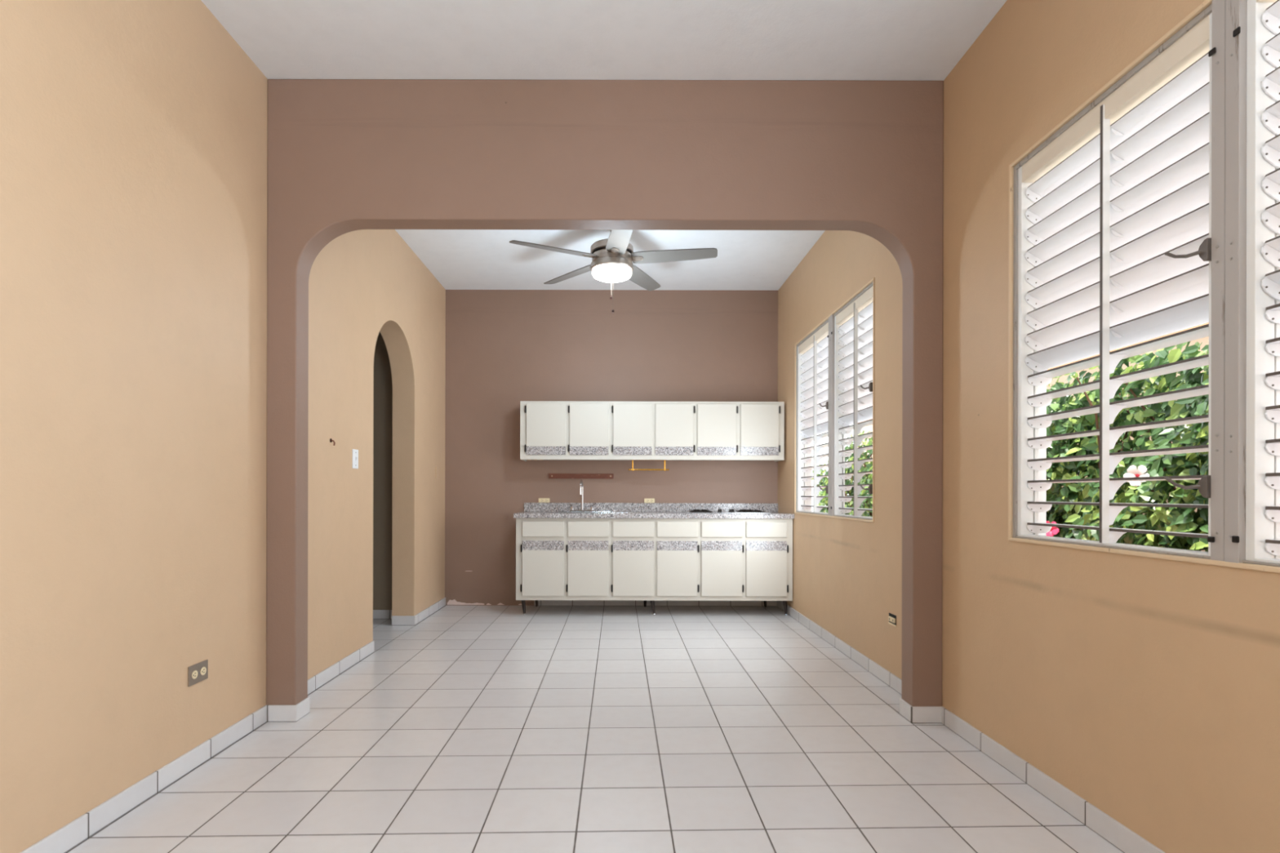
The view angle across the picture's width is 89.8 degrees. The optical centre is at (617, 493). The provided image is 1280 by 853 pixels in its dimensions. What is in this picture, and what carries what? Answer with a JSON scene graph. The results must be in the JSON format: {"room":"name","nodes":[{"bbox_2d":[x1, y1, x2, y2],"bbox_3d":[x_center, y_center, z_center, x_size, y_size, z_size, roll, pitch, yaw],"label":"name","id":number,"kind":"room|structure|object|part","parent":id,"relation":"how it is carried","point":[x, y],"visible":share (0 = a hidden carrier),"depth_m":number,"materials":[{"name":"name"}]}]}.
{"room":"empty dining room","nodes":[
{"label":"empty dining room","id":0,"kind":"room"},
{"bbox_2d":[0,0,445,852],"bbox_3d":[-1.817,-0.459,2.055,0.187,3.150,8.710,0,0,0],"label":"wall","id":1,"kind":"structure","parent":0,"point":[134,133],"depth_m":2.39,"materials":[{"name":"beige paint"}]},
{"bbox_2d":[19,705,266,852],"bbox_3d":[-1.721,1.076,0.420,0.010,0.080,5.440,0,0,0],"label":"baseboard","id":2,"kind":"structure","parent":1,"relation":"attached to","point":[83,827],"depth_m":2.31,"materials":[{"name":"tile"}]},
{"bbox_2d":[187,659,208,686],"bbox_3d":[-1.721,0.736,2.637,0.009,0.080,0.120,0,0,0],"label":"wall outlet","id":3,"kind":"object","parent":1,"relation":"attached to","point":[197,673],"visible":1,"depth_m":2.63,"materials":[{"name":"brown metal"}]},
{"bbox_2d":[191,670,197,679],"bbox_3d":[-1.719,0.736,2.610,0.004,0.033,0.034,0,0,0],"label":"socket","id":4,"kind":"object","parent":3,"relation":"attached to","point":[194,673],"depth_m":2.61,"materials":[{"name":"beige plastic"}]},
{"bbox_2d":[200,666,206,675],"bbox_3d":[-1.719,0.736,2.664,0.004,0.033,0.034,0,0,0],"label":"socket","id":5,"kind":"object","parent":3,"relation":"attached to","point":[203,669],"depth_m":2.66,"materials":[{"name":"beige plastic"}]},
{"bbox_2d":[307,640,373,694],"bbox_3d":[-1.721,1.076,3.902,0.010,0.080,1.250,0,0,0],"label":"baseboard","id":6,"kind":"structure","parent":1,"relation":"attached to","point":[331,672],"depth_m":3.96,"materials":[{"name":"tile"}]},
{"bbox_2d":[351,448,358,468],"bbox_3d":[-1.714,-0.226,4.208,0.020,0.126,0.087,0,0,0],"label":"light switch","id":7,"kind":"object","parent":1,"relation":"attached to","point":[354,452],"visible":1,"depth_m":4.19,"materials":[{"name":"white plastic"}]},
{"bbox_2d":[413,597,445,625],"bbox_3d":[-1.721,1.076,5.921,0.010,0.080,0.977,0,0,0],"label":"baseboard","id":8,"kind":"structure","parent":1,"relation":"attached to","point":[419,617],"depth_m":5.84,"materials":[{"name":"tile"}]},
{"bbox_2d":[373,332,392,609],"bbox_3d":[-2.530,-0.261,5.770,1.239,2.750,0.100,0,0,0],"label":"wall","id":9,"kind":"structure","parent":0,"point":[382,375],"depth_m":5.72,"materials":[{"name":"paint"}]},
{"bbox_2d":[373,609,391,618],"bbox_3d":[-2.483,1.074,5.715,1.139,0.080,0.010,0,0,0],"label":"baseboard","id":10,"kind":"structure","parent":9,"relation":"attached to","point":[377,614],"depth_m":5.71,"materials":[{"name":"tile"}]},
{"bbox_2d":[391,615,413,625],"bbox_3d":[-1.820,1.076,5.438,0.187,0.080,0.010,0,0,0],"label":"baseboard","id":11,"kind":"structure","parent":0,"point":[396,620],"depth_m":5.43,"materials":[{"name":"tile"}]},
{"bbox_2d":[65,605,1124,852],"bbox_3d":[-0.730,1.178,2.055,4.945,0.120,9.010,0,0,0],"label":"floor","id":12,"kind":"structure","parent":0,"point":[464,729],"depth_m":2.70,"materials":[{"name":"white tile"}]},
{"bbox_2d":[515,518,792,615],"bbox_3d":[0.331,0.668,6.097,2.512,0.905,0.586,0,0,0],"label":"base cabinet","id":13,"kind":"object","parent":12,"relation":"on","point":[652,560],"visible":0.98,"depth_m":5.81,"materials":[{"name":"beige laminate"}]},
{"bbox_3d":[-0.874,1.037,5.935,0.039,0.140,0.039,0,0,45],"label":"leg","id":14,"kind":"part","parent":13,"relation":"part of","materials":[{"name":"black metal"}]},
{"bbox_3d":[-0.677,0.323,5.821,0.377,0.138,0.018,0,0,0],"label":"drawer","id":15,"kind":"part","parent":13,"relation":"part of","materials":[{"name":"beige laminate"}]},
{"bbox_3d":[-0.678,0.721,5.821,0.377,0.416,0.018,0,0,0],"label":"door","id":16,"kind":"part","parent":13,"relation":"part of","materials":[{"name":"beige laminate"}]},
{"bbox_3d":[-0.270,0.721,5.821,0.367,0.416,0.018,0,0,0],"label":"door","id":17,"kind":"part","parent":13,"relation":"part of","materials":[{"name":"beige laminate"}]},
{"bbox_3d":[-0.269,0.323,5.821,0.367,0.138,0.018,0,0,0],"label":"drawer","id":18,"kind":"part","parent":13,"relation":"part of","materials":[{"name":"beige laminate"}]},
{"bbox_3d":[0.141,0.324,5.821,0.372,0.138,0.018,0,0,0],"label":"drawer","id":19,"kind":"part","parent":13,"relation":"part of","materials":[{"name":"beige laminate"}]},
{"bbox_3d":[0.140,0.722,5.821,0.372,0.416,0.018,0,0,0],"label":"door","id":20,"kind":"part","parent":13,"relation":"part of","materials":[{"name":"beige laminate"}]},
{"bbox_3d":[0.321,1.040,5.935,0.051,0.141,0.040,0,0,0],"label":"leg","id":21,"kind":"part","parent":13,"relation":"part of","materials":[{"name":"black metal"}]},
{"bbox_2d":[513,502,794,518],"bbox_3d":[0.326,0.160,6.101,2.535,0.129,0.615,0,0,0],"label":"countertop","id":22,"kind":"structure","parent":13,"relation":"on","point":[531,510],"depth_m":6.39,"materials":[{"name":"grey stone"}]},
{"bbox_2d":[569,479,594,511],"bbox_3d":[-0.350,0.020,6.241,0.245,0.310,0.188,0,0,0],"label":"faucet","id":23,"kind":"object","parent":22,"relation":"on","point":[581,487],"visible":1,"depth_m":6.29,"materials":[{"name":"silver metal"}]},
{"bbox_3d":[-0.353,0.014,6.235,0.017,0.298,0.167,0,0,4],"label":"spout","id":24,"kind":"part","parent":23,"relation":"part of","materials":[{"name":"silver metal"}]},
{"bbox_3d":[-0.350,0.168,6.310,0.240,0.014,0.050,0,0,0],"label":"plate","id":25,"kind":"part","parent":23,"relation":"part of","materials":[{"name":"silver metal"}]},
{"bbox_2d":[551,510,641,513],"bbox_3d":[-0.196,0.242,6.125,0.830,0.176,0.450,0,0,0],"label":"sink","id":26,"kind":"object","parent":22,"relation":"in","point":[613,511],"visible":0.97,"depth_m":6.11,"materials":[{"name":"silver metal"}]},
{"bbox_2d":[560,511,610,513],"bbox_3d":[-0.316,0.255,6.110,0.490,0.148,0.340,0,0,0],"label":"basin","id":27,"kind":"object","parent":26,"relation":"in","point":[560,512],"depth_m":6.28,"materials":[{"name":"silver metal"}]},
{"bbox_2d":[682,509,771,513],"bbox_3d":[1.030,0.166,6.130,0.780,0.036,0.420,0,0,0],"label":"cooktop","id":28,"kind":"object","parent":22,"relation":"in","point":[695,511],"visible":1,"depth_m":6.00,"materials":[{"name":"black metal"}]},
{"bbox_3d":[1.030,0.180,6.130,0.780,0.008,0.420,0,0,0],"label":"hob plate","id":29,"kind":"part","parent":28,"relation":"part of","materials":[{"name":"silver metal"}]},
{"bbox_3d":[0.539,0.325,5.821,0.367,0.138,0.018,0,0,0],"label":"drawer","id":30,"kind":"part","parent":13,"relation":"part of","materials":[{"name":"beige laminate"}]},
{"bbox_3d":[0.538,0.723,5.821,0.367,0.416,0.018,0,0,0],"label":"door","id":31,"kind":"part","parent":13,"relation":"part of","materials":[{"name":"beige laminate"}]},
{"bbox_3d":[0.943,0.326,5.821,0.369,0.138,0.018,0,0,0],"label":"drawer","id":32,"kind":"part","parent":13,"relation":"part of","materials":[{"name":"beige laminate"}]},
{"bbox_3d":[0.942,0.724,5.821,0.369,0.416,0.018,0,0,0],"label":"door","id":33,"kind":"part","parent":13,"relation":"part of","materials":[{"name":"beige laminate"}]},
{"bbox_3d":[1.348,0.327,5.821,0.369,0.138,0.018,0,0,0],"label":"drawer","id":34,"kind":"part","parent":13,"relation":"part of","materials":[{"name":"beige laminate"}]},
{"bbox_3d":[1.347,0.725,5.821,0.369,0.416,0.018,0,0,0],"label":"door","id":35,"kind":"part","parent":13,"relation":"part of","materials":[{"name":"beige laminate"}]},
{"bbox_3d":[1.543,1.043,5.935,0.039,0.140,0.039,0,0,45],"label":"leg","id":36,"kind":"part","parent":13,"relation":"part of","materials":[{"name":"black metal"}]},
{"bbox_2d":[200,0,1007,290],"bbox_3d":[-0.080,-2.105,2.055,3.659,0.150,9.010,0,0,0],"label":"ceiling","id":37,"kind":"structure","parent":0,"point":[804,40],"depth_m":2.94,"materials":[{"name":"white paint"}]},
{"bbox_2d":[509,230,717,312],"bbox_3d":[-0.016,-1.678,4.714,1.473,0.704,1.465,0,0,0],"label":"ceiling fan","id":38,"kind":"object","parent":37,"relation":"hanging from","point":[612,258],"visible":0.88,"depth_m":4.65,"materials":[{"name":"silver metal"}]},
{"bbox_3d":[-0.458,-1.731,4.548,0.622,0.040,0.142,0,0,-26],"label":"fan blade","id":39,"kind":"part","parent":38,"relation":"part of","materials":[{"name":"silver metal"}]},
{"bbox_3d":[-0.363,-1.731,5.082,0.142,0.040,0.622,0,0,-44],"label":"fan blade","id":40,"kind":"part","parent":38,"relation":"part of","materials":[{"name":"silver metal"}]},
{"bbox_2d":[591,263,631,282],"bbox_3d":[-0.043,-1.622,4.750,0.294,0.057,0.294,0,0,0],"label":"diffuser","id":41,"kind":"object","parent":38,"relation":"attached to","point":[606,273],"depth_m":4.67,"materials":[{"name":"white glass"}]},
{"bbox_3d":[0.021,-1.730,4.293,0.142,0.040,0.622,0,0,-8],"label":"fan blade","id":42,"kind":"part","parent":38,"relation":"part of","materials":[{"name":"silver metal"}]},
{"bbox_3d":[0.174,-1.730,5.157,0.142,0.040,0.622,0,0,28],"label":"fan blade","id":43,"kind":"part","parent":38,"relation":"part of","materials":[{"name":"silver metal"}]},
{"bbox_3d":[0.411,-1.729,4.670,0.622,0.040,0.142,0,0,10],"label":"fan blade","id":44,"kind":"part","parent":38,"relation":"part of","materials":[{"name":"silver metal"}]},
{"bbox_2d":[266,79,943,706],"bbox_3d":[-0.064,-0.455,3.213,3.319,3.150,0.127,0,0,0],"label":"wall","id":45,"kind":"structure","parent":0,"point":[344,156],"depth_m":3.15,"materials":[{"name":"brown paint"}]},
{"bbox_2d":[266,704,297,721],"bbox_3d":[-1.648,1.076,3.145,0.156,0.080,0.010,0,0,0],"label":"baseboard","id":46,"kind":"structure","parent":45,"relation":"attached to","point":[274,713],"depth_m":3.14,"materials":[{"name":"tile"}]},
{"bbox_2d":[295,697,310,720],"bbox_3d":[-1.575,1.076,3.213,0.010,0.080,0.127,0,0,0],"label":"baseboard","id":47,"kind":"structure","parent":45,"relation":"attached to","point":[304,706],"depth_m":3.21,"materials":[{"name":"tile"}]},
{"bbox_2d":[899,697,911,722],"bbox_3d":[1.440,1.083,3.213,0.010,0.080,0.127,0,0,0],"label":"baseboard","id":48,"kind":"structure","parent":45,"relation":"attached to","point":[904,707],"depth_m":3.21,"materials":[{"name":"tile"}]},
{"bbox_2d":[911,706,942,723],"bbox_3d":[1.514,1.083,3.145,0.157,0.080,0.010,0,0,0],"label":"baseboard","id":49,"kind":"structure","parent":45,"relation":"attached to","point":[919,714],"depth_m":3.14,"materials":[{"name":"tile"}]},
{"bbox_2d":[444,289,777,605],"bbox_3d":[-0.084,-0.455,6.484,3.659,3.150,0.153,0,0,0],"label":"wall","id":50,"kind":"structure","parent":0,"point":[504,348],"depth_m":6.41,"materials":[{"name":"brown paint"}]},
{"bbox_2d":[538,497,550,502],"bbox_3d":[-0.734,0.069,6.399,0.112,0.044,0.022,0,0,0],"label":"wall outlet","id":51,"kind":"object","parent":50,"relation":"attached to","point":[540,500],"visible":1,"depth_m":6.39,"materials":[{"name":"beige plastic"}]},
{"bbox_2d":[548,473,613,478],"bbox_3d":[-0.365,-0.172,6.394,0.645,0.049,0.032,0,0,0],"label":"hook rail","id":52,"kind":"object","parent":50,"relation":"attached to","point":[550,475],"visible":1,"depth_m":6.39,"materials":[{"name":"brown wood"}]},
{"bbox_2d":[644,498,654,502],"bbox_3d":[0.314,0.072,6.399,0.104,0.044,0.022,0,0,0],"label":"wall outlet","id":53,"kind":"object","parent":50,"relation":"attached to","point":[646,500],"visible":1,"depth_m":6.39,"materials":[{"name":"beige plastic"}]},
{"bbox_2d":[524,502,777,511],"bbox_3d":[0.330,0.139,6.398,2.527,0.087,0.020,0,0,0],"label":"backsplash","id":54,"kind":"structure","parent":50,"relation":"attached to","point":[528,507],"depth_m":6.39,"materials":[{"name":"grey laminate"}]},
{"bbox_2d":[520,400,784,462],"bbox_3d":[0.325,-0.593,6.232,2.500,0.557,0.356,0,0,0],"label":"upper cabinet","id":55,"kind":"object","parent":50,"relation":"attached to","point":[548,430],"visible":1,"depth_m":6.06,"materials":[{"name":"beige laminate"}]},
{"bbox_3d":[-0.679,-0.646,6.071,0.371,0.405,0.018,0,0,0],"label":"door","id":56,"kind":"part","parent":55,"relation":"part of","materials":[{"name":"beige laminate"}]},
{"bbox_3d":[-0.272,-0.645,6.071,0.367,0.405,0.018,0,0,0],"label":"door","id":57,"kind":"part","parent":55,"relation":"part of","materials":[{"name":"beige laminate"}]},
{"bbox_3d":[0.139,-0.644,6.071,0.364,0.405,0.018,0,0,0],"label":"door","id":58,"kind":"part","parent":55,"relation":"part of","materials":[{"name":"beige laminate"}]},
{"bbox_2d":[627,459,669,471],"bbox_3d":[0.298,-0.274,6.200,0.397,0.113,0.024,0,0,0],"label":"paper towel holder","id":59,"kind":"object","parent":55,"relation":"attached to","point":[632,468],"visible":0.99,"depth_m":6.19,"materials":[{"name":"gold metal"}]},
{"bbox_3d":[0.297,-0.229,6.200,0.370,0.014,0.015,0,0,0],"label":"rod","id":60,"kind":"part","parent":59,"relation":"part of","materials":[{"name":"gold metal"}]},
{"bbox_3d":[0.535,-0.643,6.071,0.359,0.405,0.018,0,0,0],"label":"door","id":61,"kind":"part","parent":55,"relation":"part of","materials":[{"name":"beige laminate"}]},
{"bbox_3d":[0.936,-0.642,6.071,0.367,0.405,0.018,0,0,0],"label":"door","id":62,"kind":"part","parent":55,"relation":"part of","materials":[{"name":"beige laminate"}]},
{"bbox_3d":[1.341,-0.641,6.071,0.360,0.405,0.018,0,0,0],"label":"door","id":63,"kind":"part","parent":55,"relation":"part of","materials":[{"name":"beige laminate"}]},
{"bbox_2d":[534,600,776,606],"bbox_3d":[0.375,1.081,6.405,2.415,0.080,0.010,0,0,0],"label":"baseboard","id":64,"kind":"structure","parent":50,"relation":"attached to","point":[540,602],"depth_m":6.40,"materials":[{"name":"tile"}]},
{"bbox_2d":[777,0,1279,852],"bbox_3d":[1.671,-0.451,2.055,0.150,3.150,8.710,0,0,0],"label":"wall","id":65,"kind":"structure","parent":0,"point":[1148,689],"depth_m":2.51,"materials":[{"name":"beige paint"}]},
{"bbox_2d":[794,277,875,522],"bbox_3d":[1.644,-0.581,4.888,0.174,1.524,1.785,0,0,0],"label":"window","id":66,"kind":"structure","parent":65,"relation":"in","point":[834,388],"depth_m":4.75,"materials":[{"name":"white metal"}]},
{"bbox_3d":[1.644,-0.575,5.306,0.072,1.476,0.883,0,0,0],"label":"sash frame","id":67,"kind":"part","parent":66,"relation":"part of","materials":[{"name":"white metal"}]},
{"bbox_3d":[1.641,-1.279,5.306,0.063,0.068,0.835,0,0,0],"label":"head rail","id":68,"kind":"part","parent":66,"relation":"part of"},
{"bbox_3d":[1.644,-0.575,4.399,0.072,1.476,0.743,0,0,0],"label":"sash frame","id":69,"kind":"part","parent":66,"relation":"part of","materials":[{"name":"white metal"}]},
{"bbox_3d":[1.641,-1.279,4.399,0.063,0.068,0.695,0,0,0],"label":"head rail","id":70,"kind":"part","parent":66,"relation":"part of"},
{"bbox_3d":[1.595,-0.667,4.042,0.024,0.061,0.030,0,0,0],"label":"crank handle","id":71,"kind":"part","parent":66,"relation":"part of","materials":[{"name":"grey metal"}]},
{"bbox_3d":[1.593,-0.029,4.042,0.024,0.061,0.030,0,0,0],"label":"crank handle","id":72,"kind":"part","parent":66,"relation":"part of","materials":[{"name":"grey metal"}]},
{"bbox_2d":[776,600,902,694],"bbox_3d":[1.587,1.084,4.843,0.010,0.080,3.133,0,0,0],"label":"baseboard","id":73,"kind":"structure","parent":65,"relation":"attached to","point":[886,677],"depth_m":4.39,"materials":[{"name":"tile"}]},
{"bbox_2d":[888,613,896,626],"bbox_3d":[1.604,0.732,3.725,0.040,0.064,0.102,0,0,0],"label":"wall outlet","id":74,"kind":"object","parent":65,"relation":"attached to","point":[891,618],"visible":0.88,"depth_m":3.72,"materials":[{"name":"beige plastic"}]},
{"bbox_2d":[888,616,895,623],"bbox_3d":[1.599,0.732,3.725,0.030,0.028,0.086,0,0,0],"label":"receptacle","id":75,"kind":"object","parent":74,"relation":"attached to","point":[891,620],"depth_m":3.72,"materials":[{"name":"beige plastic"}]},
{"bbox_2d":[942,706,1165,852],"bbox_3d":[1.587,1.084,0.420,0.010,0.080,5.440,0,0,0],"label":"baseboard","id":76,"kind":"structure","parent":65,"relation":"attached to","point":[1120,836],"depth_m":2.33,"materials":[{"name":"tile"}]},
{"bbox_2d":[1008,0,1279,573],"bbox_3d":[1.644,-0.572,1.726,0.174,1.528,1.782,0,0,0],"label":"window","id":77,"kind":"structure","parent":65,"relation":"in","point":[1156,212],"depth_m":1.94,"materials":[{"name":"white metal"}]},
{"bbox_3d":[1.644,-0.566,2.155,0.072,1.480,0.860,0,0,0],"label":"sash frame","id":78,"kind":"part","parent":77,"relation":"part of","materials":[{"name":"white metal"}]},
{"bbox_3d":[1.641,-1.272,2.155,0.063,0.068,0.812,0,0,0],"label":"head rail","id":79,"kind":"part","parent":77,"relation":"part of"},
{"bbox_3d":[1.567,-0.030,1.787,0.023,0.039,0.092,0,0,-16],"label":"lever","id":80,"kind":"part","parent":77,"relation":"part of","materials":[{"name":"grey metal"}]},
{"bbox_3d":[1.568,-0.668,1.787,0.023,0.039,0.092,0,0,-16],"label":"lever","id":81,"kind":"part","parent":77,"relation":"part of","materials":[{"name":"grey metal"}]},
{"bbox_3d":[1.593,-0.018,1.740,0.024,0.061,0.030,0,0,0],"label":"crank handle","id":82,"kind":"part","parent":77,"relation":"part of","materials":[{"name":"grey metal"}]},
{"bbox_3d":[1.595,-0.656,1.740,0.024,0.061,0.030,0,0,0],"label":"crank handle","id":83,"kind":"part","parent":77,"relation":"part of","materials":[{"name":"grey metal"}]},
{"bbox_3d":[1.644,-0.566,1.256,0.072,1.480,0.778,0,0,0],"label":"sash frame","id":84,"kind":"part","parent":77,"relation":"part of","materials":[{"name":"white metal"}]},
{"bbox_3d":[1.641,-1.272,1.256,0.063,0.068,0.730,0,0,0],"label":"head rail","id":85,"kind":"part","parent":77,"relation":"part of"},
{"label":"outside","id":86,"kind":"structure","parent":0,"visible":0},
{"bbox_3d":[4.870,1.271,6.000,6.255,0.120,20.000,0,0,0],"label":"ground","id":87,"kind":"structure","parent":86,"visible":0},
{"bbox_2d":[857,322,1208,551],"bbox_3d":[3.375,0.093,4.450,0.210,2.230,8.900,0,0,0],"label":"wall","id":88,"kind":"structure","parent":87,"relation":"on","point":[1205,340],"depth_m":4.20,"materials":[{"name":"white paint"}]},
{"bbox_3d":[2.828,0.786,4.650,0.920,0.840,8.900,0,0,0],"label":"soil","id":89,"kind":"object","parent":87,"relation":"on","visible":0},
{"bbox_2d":[811,461,871,512],"bbox_3d":[2.733,0.002,7.752,0.774,0.819,1.313,0,0,0],"label":"shrub","id":90,"kind":"object","parent":89,"relation":"on","point":[824,480],"visible":0.15,"depth_m":7.80,"materials":[{"name":"green plant"}]},
{"bbox_2d":[822,430,872,516],"bbox_3d":[2.688,-0.136,6.852,0.689,1.082,1.270,0,0,0],"label":"shrub","id":91,"kind":"object","parent":89,"relation":"on","point":[867,503],"visible":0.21,"depth_m":6.67,"materials":[{"name":"green plant"}]},
{"bbox_3d":[2.730,-0.062,6.721,0.506,0.859,0.896,0,0,-9],"label":"stem","id":92,"kind":"part","parent":91,"relation":"part of","materials":[{"name":"green plant"}]},
{"bbox_2d":[1045,367,1143,537],"bbox_3d":[2.704,-0.191,4.098,0.755,1.228,1.291,0,0,0],"label":"shrub","id":93,"kind":"object","parent":89,"relation":"on","point":[1060,494],"visible":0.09,"depth_m":3.60,"materials":[{"name":"green plant"}]},
{"bbox_2d":[1045,520,1058,536],"bbox_3d":[2.354,0.195,3.497,0.029,0.090,0.091,0,0,-30],"label":"flower","id":94,"kind":"object","parent":93,"relation":"on","point":[1054,531],"depth_m":3.48,"materials":[{"name":"pink plant"}]},
{"bbox_2d":[1046,341,1208,551],"bbox_3d":[2.676,-0.172,3.197,0.719,1.175,1.300,0,0,4],"label":"shrub","id":95,"kind":"object","parent":89,"relation":"on","point":[1138,466],"visible":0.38,"depth_m":3.14,"materials":[{"name":"green plant"}]},
{"bbox_2d":[1123,465,1149,486],"bbox_3d":[2.325,-0.080,2.877,0.031,0.097,0.097,0,0,-30],"label":"flower","id":96,"kind":"object","parent":95,"relation":"on","point":[1132,470],"depth_m":2.88,"materials":[{"name":"white plant"}]},
{"bbox_3d":[2.670,-0.117,3.183,0.612,0.968,1.084,0,0,0],"label":"stem","id":97,"kind":"part","parent":95,"relation":"part of","materials":[{"name":"green plant"}]},
{"bbox_2d":[1138,342,1208,551],"bbox_3d":[2.716,-0.189,2.346,0.769,1.203,1.287,0,0,0],"label":"shrub","id":98,"kind":"object","parent":89,"relation":"on","point":[1156,470],"visible":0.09,"depth_m":2.86,"materials":[{"name":"green plant"}]}
]}

